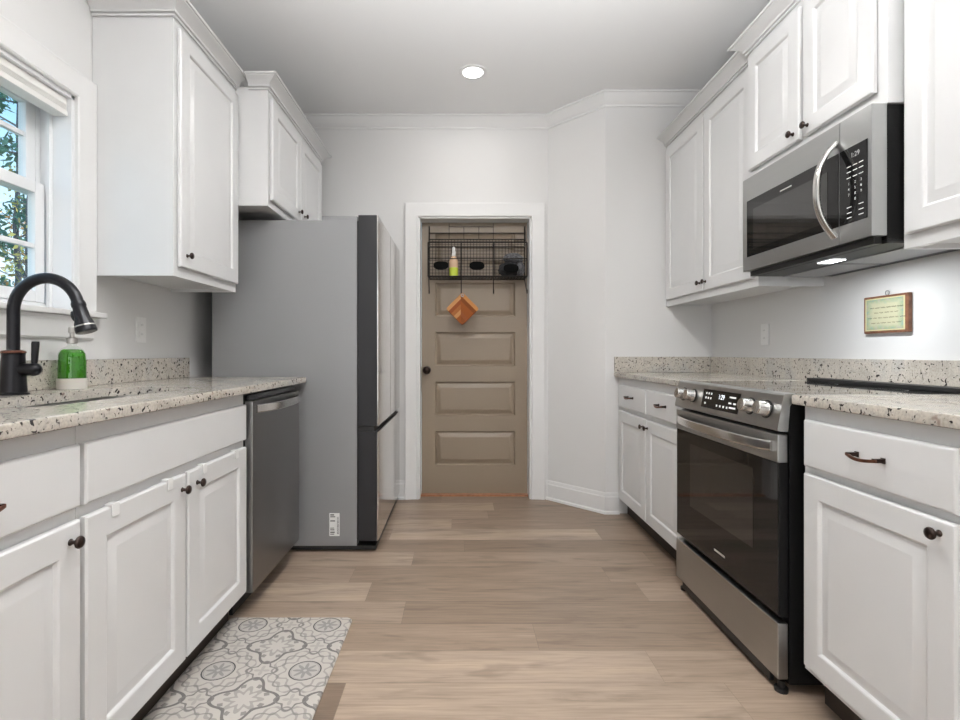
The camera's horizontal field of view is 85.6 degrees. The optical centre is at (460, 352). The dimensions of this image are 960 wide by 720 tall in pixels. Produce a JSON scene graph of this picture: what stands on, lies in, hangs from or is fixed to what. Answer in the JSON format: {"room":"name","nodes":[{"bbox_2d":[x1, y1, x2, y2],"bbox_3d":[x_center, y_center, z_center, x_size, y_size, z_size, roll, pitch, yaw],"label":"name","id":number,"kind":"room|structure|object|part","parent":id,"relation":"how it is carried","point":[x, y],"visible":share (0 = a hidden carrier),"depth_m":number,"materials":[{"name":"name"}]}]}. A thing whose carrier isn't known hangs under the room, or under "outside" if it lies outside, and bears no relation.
{"room":"kitchen","nodes":[
{"label":"kitchen","id":0,"kind":"room"},
{"bbox_2d":[0,0,211,376],"bbox_3d":[-1.540,-0.325,0.450,0.160,2.780,7.300,0,0,0],"label":"wall","id":1,"kind":"structure","parent":0,"point":[178,324],"depth_m":2.17,"materials":[{"name":"white paint"}]},
{"bbox_2d":[0,14,107,339],"bbox_3d":[-1.519,-0.556,1.605,0.202,1.008,0.960,0,0,0],"label":"window","id":2,"kind":"structure","parent":1,"relation":"in","point":[45,174],"depth_m":1.94,"materials":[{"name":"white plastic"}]},
{"bbox_3d":[-1.595,-0.770,1.600,0.030,0.370,0.652,0,0,0],"label":"sash","id":3,"kind":"part","parent":2,"relation":"part of","materials":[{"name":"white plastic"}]},
{"bbox_3d":[-1.560,-0.406,1.600,0.029,0.439,0.652,0,0,0],"label":"sash","id":4,"kind":"part","parent":2,"relation":"part of","materials":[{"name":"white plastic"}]},
{"bbox_2d":[0,56,67,115],"bbox_3d":[-1.499,-0.921,1.600,0.054,0.068,0.686,0,0,0],"label":"window blind","id":5,"kind":"object","parent":2,"relation":"attached to","point":[16,80],"visible":1,"depth_m":1.79,"materials":[{"name":"white"}]},
{"bbox_2d":[26,358,189,390],"bbox_3d":[-1.448,0.076,1.690,0.020,0.102,2.120,0,0,0],"label":"backsplash","id":6,"kind":"structure","parent":1,"relation":"attached to","point":[98,371],"depth_m":2.18,"materials":[{"name":"stone"}]},
{"bbox_2d":[136,317,145,342],"bbox_3d":[-1.455,-0.105,2.360,0.008,0.116,0.072,0,0,0],"label":"wall outlet","id":7,"kind":"object","parent":1,"relation":"attached to","point":[140,321],"visible":1,"depth_m":2.35,"materials":[{"name":"white plastic"}]},
{"bbox_2d":[139,322,143,328],"bbox_3d":[-1.452,-0.126,2.360,0.003,0.028,0.034,0,0,0],"label":"receptacle","id":8,"kind":"object","parent":7,"relation":"attached to","point":[141,324],"depth_m":2.36,"materials":[{"name":"white plastic"}]},
{"bbox_2d":[139,331,143,337],"bbox_3d":[-1.452,-0.084,2.360,0.003,0.028,0.034,0,0,0],"label":"receptacle","id":9,"kind":"object","parent":7,"relation":"attached to","point":[141,333],"depth_m":2.36,"materials":[{"name":"white plastic"}]},
{"bbox_2d":[87,0,245,291],"bbox_3d":[-1.266,-0.851,2.305,0.384,1.087,0.634,0,0,0],"label":"upper cabinet","id":10,"kind":"object","parent":1,"relation":"attached to","point":[167,98],"visible":0.99,"depth_m":2.05,"materials":[{"name":"paint"}]},
{"bbox_3d":[-1.265,-1.363,2.305,0.382,0.062,0.634,0,0,0],"label":"crown","id":11,"kind":"part","parent":10,"relation":"part of","materials":[{"name":"paint"}]},
{"bbox_3d":[-1.104,-0.397,2.118,0.027,0.027,0.027,0,0,0],"label":"knob","id":12,"kind":"part","parent":10,"relation":"part of","materials":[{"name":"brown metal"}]},
{"bbox_3d":[-1.128,-0.824,2.344,0.020,0.953,0.537,0,0,0],"label":"door","id":13,"kind":"part","parent":10,"relation":"part of","materials":[{"name":"paint"}]},
{"bbox_2d":[236,71,331,219],"bbox_3d":[-1.185,-1.071,3.119,0.545,0.647,1.119,0,0,0],"label":"upper cabinet","id":14,"kind":"object","parent":1,"relation":"attached to","point":[281,155],"visible":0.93,"depth_m":2.72,"materials":[{"name":"paint"}]},
{"bbox_3d":[-0.967,-1.042,2.881,0.020,0.517,0.462,0,0,0],"label":"door","id":15,"kind":"part","parent":14,"relation":"part of","materials":[{"name":"paint"}]},
{"bbox_3d":[-1.151,-1.363,3.119,0.477,0.062,1.119,0,0,0],"label":"crown","id":16,"kind":"part","parent":14,"relation":"part of","materials":[{"name":"paint"}]},
{"bbox_3d":[-0.967,-1.042,3.356,0.020,0.517,0.464,0,0,0],"label":"door","id":17,"kind":"part","parent":14,"relation":"part of","materials":[{"name":"paint"}]},
{"bbox_2d":[314,129,547,479],"bbox_3d":[-0.410,-0.325,3.840,2.099,2.780,0.120,0,0,0],"label":"wall","id":18,"kind":"structure","parent":0,"point":[368,171],"depth_m":3.78,"materials":[{"name":"white paint"}]},
{"bbox_2d":[397,480,404,499],"bbox_3d":[-0.464,0.996,3.768,0.112,0.138,0.024,0,0,0],"label":"baseboard","id":19,"kind":"structure","parent":18,"relation":"attached to","point":[401,496],"depth_m":3.77,"materials":[{"name":"white paint"}]},
{"bbox_2d":[421,223,526,492],"bbox_3d":[0.104,0.036,3.866,0.794,2.029,0.107,0,0,0],"label":"door","id":20,"kind":"structure","parent":18,"relation":"in","point":[474,372],"depth_m":3.88,"materials":[{"name":"brown paint"}]},
{"bbox_3d":[-0.252,0.128,3.849,0.060,0.060,0.072,0,0,0],"label":"knob","id":21,"kind":"part","parent":20,"relation":"part of","materials":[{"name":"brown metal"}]},
{"bbox_2d":[427,224,527,293],"bbox_3d":[0.123,-0.697,3.783,0.720,0.549,0.194,0,0,0],"label":"wire rack","id":22,"kind":"object","parent":20,"relation":"hanging from","point":[440,264],"visible":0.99,"depth_m":3.82,"materials":[{"name":"black metal"}]},
{"bbox_2d":[449,247,457,275],"bbox_3d":[-0.050,-0.665,3.789,0.066,0.222,0.068,0,0,0],"label":"spray bottle","id":23,"kind":"object","parent":22,"relation":"in","point":[453,263],"visible":0.82,"depth_m":3.77,"materials":[{"name":"yellow"}]},
{"bbox_2d":[447,293,477,324],"bbox_3d":[0.014,-0.315,3.695,0.226,0.226,0.019,0,0,0],"label":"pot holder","id":24,"kind":"object","parent":22,"relation":"hanging from","point":[462,308],"visible":1,"depth_m":3.69,"materials":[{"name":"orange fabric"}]},
{"bbox_2d":[498,253,524,275],"bbox_3d":[0.370,-0.645,3.787,0.195,0.178,0.128,0,0,0],"label":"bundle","id":25,"kind":"object","parent":22,"relation":"in","point":[519,262],"visible":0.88,"depth_m":3.75,"materials":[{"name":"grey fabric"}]},
{"bbox_2d":[421,493,527,496],"bbox_3d":[0.104,1.059,3.870,0.798,0.012,0.060,0,0,0],"label":"trim","id":26,"kind":"structure","parent":18,"relation":"attached to","point":[422,494],"depth_m":3.84,"materials":[{"name":"brown wood"}]},
{"bbox_2d":[405,203,544,499],"bbox_3d":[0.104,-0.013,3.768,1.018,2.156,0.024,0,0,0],"label":"trim","id":27,"kind":"structure","parent":18,"relation":"attached to","point":[536,211],"depth_m":3.77,"materials":[{"name":"white paint"}]},
{"bbox_2d":[449,267,457,275],"bbox_3d":[-0.050,-0.589,3.790,0.066,0.068,0.066,0,0,0],"label":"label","id":28,"kind":"object","parent":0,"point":[453,271],"depth_m":3.76,"materials":[{"name":"yellow paper"}]},
{"bbox_2d":[189,0,770,112],"bbox_3d":[0.073,-1.765,0.400,3.387,0.100,7.400,0,0,0],"label":"ceiling","id":29,"kind":"structure","parent":0,"point":[332,56],"depth_m":2.92,"materials":[{"name":"white paint"}]},
{"bbox_2d":[459,64,486,79],"bbox_3d":[0.076,-1.712,3.160,0.168,0.006,0.168,0,0,0],"label":"recessed light","id":30,"kind":"object","parent":29,"relation":"in","point":[472,71],"visible":1,"depth_m":3.16,"materials":[{"name":"white paint"}]},
{"bbox_2d":[147,497,841,719],"bbox_3d":[0.103,1.065,0.274,3.127,0.001,7.452,0,0,0],"label":"floor","id":31,"kind":"structure","parent":0,"point":[462,608],"depth_m":2.05,"materials":[{"name":"wood"}]},
{"bbox_2d":[0,427,85,719],"bbox_3d":[-1.129,0.612,0.896,0.638,0.906,0.533,0,0,0],"label":"base cabinet","id":32,"kind":"object","parent":31,"relation":"on","point":[41,541],"visible":0.99,"depth_m":1.04,"materials":[{"name":"paint"}]},
{"bbox_3d":[-0.817,0.278,0.882,0.015,0.014,0.102,0,0,0],"label":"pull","id":33,"kind":"part","parent":32,"relation":"part of","materials":[{"name":"brown metal"}]},
{"bbox_3d":[-0.855,0.274,0.903,0.020,0.139,0.506,0,0,0],"label":"drawer","id":34,"kind":"part","parent":32,"relation":"part of","materials":[{"name":"paint"}]},
{"bbox_3d":[-0.855,0.658,0.903,0.020,0.574,0.506,0,0,0],"label":"door","id":35,"kind":"part","parent":32,"relation":"part of","materials":[{"name":"paint"}]},
{"bbox_3d":[-0.831,0.410,1.122,0.027,0.027,0.027,0,0,0],"label":"knob","id":36,"kind":"part","parent":32,"relation":"part of","materials":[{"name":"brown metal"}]},
{"bbox_2d":[75,395,245,719],"bbox_3d":[-1.133,0.612,1.613,0.630,0.906,0.897,0,0,0],"label":"base cabinet","id":37,"kind":"object","parent":31,"relation":"on","point":[161,512],"visible":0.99,"depth_m":1.44,"materials":[{"name":"paint"}]},
{"bbox_3d":[-0.855,0.658,1.385,0.020,0.574,0.426,0,0,0],"label":"door","id":38,"kind":"part","parent":37,"relation":"part of","materials":[{"name":"paint"}]},
{"bbox_2d":[0,358,305,440],"bbox_3d":[-1.139,0.091,1.691,0.638,0.133,2.122,0,0,0],"label":"countertop","id":39,"kind":"structure","parent":37,"relation":"on","point":[156,384],"depth_m":1.75,"materials":[{"name":"stone"}]},
{"bbox_2d":[0,273,97,395],"bbox_3d":[-1.257,-0.059,1.578,0.290,0.371,0.080,0,0,0],"label":"faucet","id":40,"kind":"object","parent":39,"relation":"on","point":[14,369],"visible":1,"depth_m":1.56,"materials":[{"name":"black metal"}]},
{"bbox_3d":[-1.310,0.050,1.578,0.063,0.042,0.042,0,0,0],"label":"handle","id":41,"kind":"part","parent":40,"relation":"part of","materials":[{"name":"black metal"}]},
{"bbox_3d":[-1.295,0.003,1.578,0.022,0.077,0.021,0,0,0],"label":"lever","id":42,"kind":"part","parent":40,"relation":"part of","materials":[{"name":"black metal"}]},
{"bbox_2d":[56,327,87,389],"bbox_3d":[-1.372,0.017,1.830,0.089,0.220,0.089,0,0,0],"label":"soap dispenser","id":43,"kind":"object","parent":39,"relation":"on","point":[71,372],"visible":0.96,"depth_m":1.80,"materials":[{"name":"green"}]},
{"bbox_2d":[17,395,133,407],"bbox_3d":[-1.130,0.255,1.573,0.334,0.191,0.769,0,0,0],"label":"sink","id":44,"kind":"object","parent":39,"relation":"in","point":[108,397],"visible":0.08,"depth_m":1.75,"materials":[{"name":"metal"}]},
{"bbox_3d":[-0.831,0.415,1.572,0.027,0.027,0.027,0,0,0],"label":"knob","id":45,"kind":"part","parent":37,"relation":"part of","materials":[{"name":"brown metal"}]},
{"bbox_3d":[-0.831,0.415,1.662,0.027,0.027,0.027,0,0,0],"label":"knob","id":46,"kind":"part","parent":37,"relation":"part of","materials":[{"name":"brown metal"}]},
{"bbox_3d":[-0.855,0.658,1.831,0.020,0.574,0.438,0,0,0],"label":"door","id":47,"kind":"part","parent":37,"relation":"part of","materials":[{"name":"paint"}]},
{"bbox_2d":[142,618,351,719],"bbox_3d":[-0.675,1.059,1.686,0.490,0.010,0.772,0,0,0],"label":"floor mat","id":48,"kind":"object","parent":31,"relation":"on","point":[252,668],"visible":1,"depth_m":1.71,"materials":[{"name":"grey fabric"}]},
{"bbox_2d":[229,386,298,614],"bbox_3d":[-1.105,0.617,2.367,0.650,0.896,0.594,0,0,0],"label":"dishwasher","id":49,"kind":"object","parent":31,"relation":"on","point":[271,443],"visible":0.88,"depth_m":2.25,"materials":[{"name":"grey metal"}]},
{"bbox_3d":[-0.922,1.007,2.367,0.015,0.092,0.574,0,0,0],"label":"toe panel","id":50,"kind":"part","parent":49,"relation":"part of","materials":[{"name":"black plastic"}]},
{"bbox_3d":[-0.846,0.577,2.367,0.032,0.767,0.594,0,0,0],"label":"door","id":51,"kind":"part","parent":49,"relation":"part of","materials":[{"name":"metal"}]},
{"bbox_3d":[-0.807,0.227,2.367,0.054,0.034,0.529,0,0,0],"label":"handle","id":52,"kind":"part","parent":49,"relation":"part of","materials":[{"name":"metal"}]},
{"bbox_2d":[212,215,399,549],"bbox_3d":[-0.890,0.162,3.264,0.899,1.806,0.976,0,0,0],"label":"refrigerator","id":53,"kind":"object","parent":31,"relation":"on","point":[318,301],"visible":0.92,"depth_m":2.78,"materials":[{"name":"grey metal"}]},
{"bbox_2d":[330,514,338,534],"bbox_3d":[-0.675,0.919,2.776,0.046,0.109,0.001,0,0,0],"label":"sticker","id":54,"kind":"object","parent":53,"relation":"attached to","point":[334,518],"depth_m":2.78,"materials":[{"name":"white paper"}]},
{"bbox_3d":[-0.499,-0.174,3.020,0.100,1.134,0.482,0,0,0],"label":"door","id":55,"kind":"part","parent":53,"relation":"part of","materials":[{"name":"black metal"}]},
{"bbox_3d":[-0.499,0.717,3.264,0.100,0.587,0.971,0,0,0],"label":"freezer drawer","id":56,"kind":"part","parent":53,"relation":"part of","materials":[{"name":"black"}]},
{"bbox_3d":[-0.445,-0.174,3.020,0.008,1.132,0.480,0,0,0],"label":"panel","id":57,"kind":"part","parent":53,"relation":"part of","materials":[{"name":"metal"}]},
{"bbox_3d":[-0.445,0.717,3.264,0.008,0.585,0.969,0,0,0],"label":"panel","id":58,"kind":"part","parent":53,"relation":"part of","materials":[{"name":"metal"}]},
{"bbox_3d":[-0.445,-0.174,3.509,0.008,1.132,0.480,0,0,0],"label":"panel","id":59,"kind":"part","parent":53,"relation":"part of","materials":[{"name":"metal"}]},
{"bbox_2d":[618,377,683,559],"bbox_3d":[1.324,0.612,2.905,0.662,0.906,1.063,0,0,0],"label":"base cabinet","id":60,"kind":"object","parent":31,"relation":"on","point":[647,429],"visible":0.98,"depth_m":2.83,"materials":[{"name":"paint"}]},
{"bbox_3d":[1.038,0.274,3.130,0.020,0.139,0.484,0,0,0],"label":"drawer","id":61,"kind":"part","parent":60,"relation":"part of","materials":[{"name":"paint"}]},
{"bbox_3d":[1.038,0.658,3.130,0.020,0.574,0.484,0,0,0],"label":"door","id":62,"kind":"part","parent":60,"relation":"part of","materials":[{"name":"paint"}]},
{"bbox_3d":[1.038,0.274,2.638,0.020,0.139,0.476,0,0,0],"label":"drawer","id":63,"kind":"part","parent":60,"relation":"part of","materials":[{"name":"paint"}]},
{"bbox_3d":[1.038,0.658,2.638,0.020,0.574,0.476,0,0,0],"label":"door","id":64,"kind":"part","parent":60,"relation":"part of","materials":[{"name":"paint"}]},
{"bbox_2d":[614,357,806,385],"bbox_3d":[1.331,0.091,2.905,0.627,0.133,1.066,0,0,0],"label":"countertop","id":65,"kind":"structure","parent":60,"relation":"on","point":[660,370],"depth_m":3.42,"materials":[{"name":"stone"}]},
{"bbox_2d":[674,378,959,694],"bbox_3d":[1.287,0.589,1.983,0.708,0.953,0.766,0,0,0],"label":"range","id":66,"kind":"object","parent":31,"relation":"on","point":[741,467],"visible":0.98,"depth_m":1.78,"materials":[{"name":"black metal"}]},
{"bbox_3d":[0.969,0.179,2.288,0.040,0.053,0.051,0,0,0],"label":"knob","id":67,"kind":"part","parent":66,"relation":"part of","materials":[{"name":"metal"}]},
{"bbox_3d":[0.969,0.179,2.198,0.040,0.053,0.051,0,0,0],"label":"knob","id":68,"kind":"part","parent":66,"relation":"part of","materials":[{"name":"metal"}]},
{"bbox_3d":[0.960,0.293,1.983,0.054,0.034,0.706,0,0,0],"label":"handle","id":69,"kind":"part","parent":66,"relation":"part of","materials":[{"name":"metal"}]},
{"bbox_3d":[0.987,0.579,1.983,0.005,0.473,0.750,0,0,0],"label":"door glass","id":70,"kind":"part","parent":66,"relation":"part of","materials":[{"name":"black glass"}]},
{"bbox_3d":[1.000,0.926,1.983,0.033,0.174,0.756,0,0,0],"label":"drawer","id":71,"kind":"part","parent":66,"relation":"part of","materials":[{"name":"silver metal"}]},
{"bbox_3d":[0.999,0.297,1.983,0.032,0.088,0.756,0,0,0],"label":"door rail","id":72,"kind":"part","parent":66,"relation":"part of","materials":[{"name":"silver metal"}]},
{"bbox_3d":[1.007,0.184,1.983,0.056,0.120,0.766,0,0,0],"label":"control panel","id":73,"kind":"part","parent":66,"relation":"part of","materials":[{"name":"silver metal"}]},
{"bbox_3d":[1.003,0.536,1.983,0.026,0.565,0.754,0,0,0],"label":"door","id":74,"kind":"part","parent":66,"relation":"part of","materials":[{"name":"black glass"}]},
{"bbox_3d":[0.969,0.179,1.765,0.040,0.053,0.051,0,0,0],"label":"knob","id":75,"kind":"part","parent":66,"relation":"part of","materials":[{"name":"metal"}]},
{"bbox_3d":[0.969,0.179,1.672,0.040,0.053,0.051,0,0,0],"label":"knob","id":76,"kind":"part","parent":66,"relation":"part of","materials":[{"name":"metal"}]},
{"bbox_2d":[697,381,959,393],"bbox_3d":[1.335,0.133,1.983,0.611,0.011,0.758,0,0,0],"label":"cooktop","id":77,"kind":"object","parent":66,"relation":"in","point":[789,387],"depth_m":1.86,"materials":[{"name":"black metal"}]},
{"bbox_2d":[804,406,959,719],"bbox_3d":[1.324,0.612,1.252,0.662,0.906,0.645,0,0,0],"label":"base cabinet","id":78,"kind":"object","parent":31,"relation":"on","point":[882,495],"visible":1,"depth_m":1.27,"materials":[{"name":"paint"}]},
{"bbox_3d":[1.000,0.265,1.300,0.015,0.014,0.098,0,0,0],"label":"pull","id":79,"kind":"part","parent":78,"relation":"part of","materials":[{"name":"brown metal"}]},
{"bbox_2d":[792,394,959,429],"bbox_3d":[1.331,0.142,1.261,0.627,0.031,0.662,0,0,0],"label":"countertop","id":80,"kind":"structure","parent":78,"relation":"on","point":[939,410],"depth_m":1.32,"materials":[{"name":"stone"}]},
{"bbox_3d":[1.038,0.269,1.316,0.020,0.138,0.480,0,0,0],"label":"drawer","id":81,"kind":"part","parent":78,"relation":"part of","materials":[{"name":"paint"}]},
{"bbox_3d":[1.014,0.387,1.112,0.027,0.027,0.027,0,0,0],"label":"knob","id":82,"kind":"part","parent":78,"relation":"part of","materials":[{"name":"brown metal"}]},
{"bbox_2d":[548,107,604,491],"bbox_3d":[0.841,-0.325,3.650,0.115,2.780,0.471,0,0,-44],"label":"wall","id":83,"kind":"structure","parent":0,"point":[576,147],"depth_m":3.61,"materials":[{"name":"white paint"}]},
{"bbox_2d":[239,83,700,128],"bbox_3d":[0.103,-1.673,0.290,3.127,0.081,6.980,0,0,0],"label":"trim","id":84,"kind":"structure","parent":83,"relation":"attached to","point":[603,98],"depth_m":3.71,"materials":[{"name":"white paint"}]},
{"bbox_2d":[545,480,619,513],"bbox_3d":[0.819,0.996,3.579,0.563,0.138,0.081,0,0,40],"label":"baseboard","id":85,"kind":"structure","parent":83,"relation":"attached to","point":[575,496],"depth_m":3.55,"materials":[{"name":"white paint"}]},
{"bbox_2d":[605,107,711,512],"bbox_3d":[1.365,-0.325,3.490,0.805,2.780,0.100,0,0,0],"label":"wall","id":86,"kind":"structure","parent":0,"point":[638,320],"depth_m":3.44,"materials":[{"name":"white paint"}]},
{"bbox_2d":[712,250,959,359],"bbox_3d":[1.717,-0.325,0.120,0.100,2.780,6.640,0,0,0],"label":"wall","id":87,"kind":"structure","parent":0,"point":[826,321],"depth_m":2.23,"materials":[{"name":"white paint"}]},
{"bbox_2d":[657,51,823,306],"bbox_3d":[1.484,-0.866,2.905,0.363,1.118,1.063,0,0,0],"label":"upper cabinet","id":88,"kind":"object","parent":87,"relation":"attached to","point":[706,144],"visible":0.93,"depth_m":2.80,"materials":[{"name":"paint"}]},
{"bbox_3d":[1.356,-0.839,3.144,0.020,0.984,0.521,0,0,0],"label":"door","id":89,"kind":"part","parent":88,"relation":"part of","materials":[{"name":"paint"}]},
{"bbox_3d":[1.334,-1.394,2.906,0.064,0.062,1.061,0,0,0],"label":"crown","id":90,"kind":"part","parent":88,"relation":"part of","materials":[{"name":"paint"}]},
{"bbox_3d":[1.356,-0.839,2.636,0.020,0.984,0.472,0,0,0],"label":"door","id":91,"kind":"part","parent":88,"relation":"part of","materials":[{"name":"paint"}]},
{"bbox_2d":[761,324,768,344],"bbox_3d":[1.662,-0.101,2.830,0.008,0.116,0.072,0,0,0],"label":"wall outlet","id":92,"kind":"object","parent":87,"relation":"attached to","point":[764,327],"visible":1,"depth_m":2.82,"materials":[{"name":"white plastic"}]},
{"bbox_2d":[727,0,903,177],"bbox_3d":[1.460,-1.099,1.984,0.411,0.652,0.903,0,0,0],"label":"upper cabinet","id":93,"kind":"object","parent":87,"relation":"attached to","point":[813,65],"visible":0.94,"depth_m":1.92,"materials":[{"name":"paint"}]},
{"bbox_3d":[1.458,-1.394,1.984,0.409,0.062,0.903,0,0,0],"label":"crown","id":94,"kind":"part","parent":93,"relation":"part of","materials":[{"name":"paint"}]},
{"bbox_3d":[1.308,-1.076,2.168,0.020,0.510,0.356,0,0,0],"label":"door","id":95,"kind":"part","parent":93,"relation":"part of","materials":[{"name":"paint"}]},
{"bbox_3d":[1.284,-0.853,2.022,0.027,0.027,0.027,0,0,0],"label":"knob","id":96,"kind":"part","parent":93,"relation":"part of","materials":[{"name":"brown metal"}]},
{"bbox_3d":[1.284,-0.853,1.938,0.027,0.027,0.027,0,0,0],"label":"knob","id":97,"kind":"part","parent":93,"relation":"part of","materials":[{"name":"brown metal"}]},
{"bbox_3d":[1.308,-1.076,1.801,0.020,0.510,0.334,0,0,0],"label":"door","id":98,"kind":"part","parent":93,"relation":"part of","materials":[{"name":"paint"}]},
{"bbox_2d":[743,103,959,276],"bbox_3d":[1.431,-0.554,1.965,0.467,0.434,0.730,0,0,0],"label":"microwave","id":99,"kind":"object","parent":93,"relation":"attached to","point":[833,205],"visible":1,"depth_m":1.78,"materials":[{"name":"silver metal"}]},
{"bbox_3d":[1.294,-0.567,2.033,0.048,0.408,0.594,0,0,0],"label":"door","id":100,"kind":"part","parent":99,"relation":"part of","materials":[{"name":"silver metal"}]},
{"bbox_3d":[1.234,-0.549,1.752,0.074,0.327,0.026,0,0,0],"label":"handle","id":101,"kind":"part","parent":99,"relation":"part of","materials":[{"name":"metal"}]},
{"bbox_3d":[1.269,-0.546,1.675,0.001,0.247,0.119,0,0,0],"label":"control panel","id":102,"kind":"part","parent":99,"relation":"part of","materials":[{"name":"black glass"}]},
{"bbox_2d":[710,357,959,386],"bbox_3d":[1.656,0.086,2.173,0.020,0.122,2.486,0,0,0],"label":"backsplash","id":103,"kind":"structure","parent":87,"relation":"attached to","point":[923,372],"depth_m":2.20,"materials":[{"name":"stone"}]},
{"bbox_2d":[864,290,911,333],"bbox_3d":[1.657,-0.161,2.014,0.018,0.167,0.212,0,0,0],"label":"wall plaque","id":104,"kind":"object","parent":87,"relation":"attached to","point":[892,313],"visible":1,"depth_m":2.00,"materials":[{"name":"brown wood"}]},
{"bbox_2d":[904,0,959,248],"bbox_3d":[1.484,-0.872,1.272,0.363,1.106,0.645,0,0,0],"label":"upper cabinet","id":105,"kind":"object","parent":87,"relation":"attached to","point":[931,27],"visible":1,"depth_m":1.49,"materials":[{"name":"paint"}]},
{"label":"outside","id":106,"kind":"structure","parent":0,"visible":0},
{"bbox_3d":[-30.835,1.615,15.000,58.330,0.100,90.000,0,0,0],"label":"ground","id":107,"kind":"structure","parent":106,"visible":0},
{"bbox_2d":[0,92,25,286],"bbox_3d":[-10.282,-2.954,11.766,3.005,9.046,3.125,0,0,-35],"label":"pine tree","id":108,"kind":"object","parent":107,"relation":"on","point":[4,147],"visible":0.19,"depth_m":11.65,"materials":[{"name":"green plant"}]},
{"bbox_2d":[0,194,25,286],"bbox_3d":[-19.747,-2.734,23.494,3.549,8.601,4.550,0,0,-32],"label":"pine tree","id":109,"kind":"object","parent":107,"relation":"on","point":[22,194],"visible":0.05,"depth_m":22.74,"materials":[{"name":"green plant"}]},
{"bbox_2d":[0,211,25,285],"bbox_3d":[-14.957,-1.701,17.501,3.457,6.544,3.209,0,0,-39],"label":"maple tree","id":110,"kind":"object","parent":107,"relation":"on","point":[11,227],"visible":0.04,"depth_m":17.40,"materials":[{"name":"green plant"}]},
{"bbox_2d":[0,161,27,285],"bbox_3d":[-7.333,-0.904,8.911,1.993,4.941,2.390,0,0,-22],"label":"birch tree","id":111,"kind":"object","parent":107,"relation":"on","point":[25,260],"visible":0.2,"depth_m":8.67,"materials":[{"name":"green plant"}]}
]}

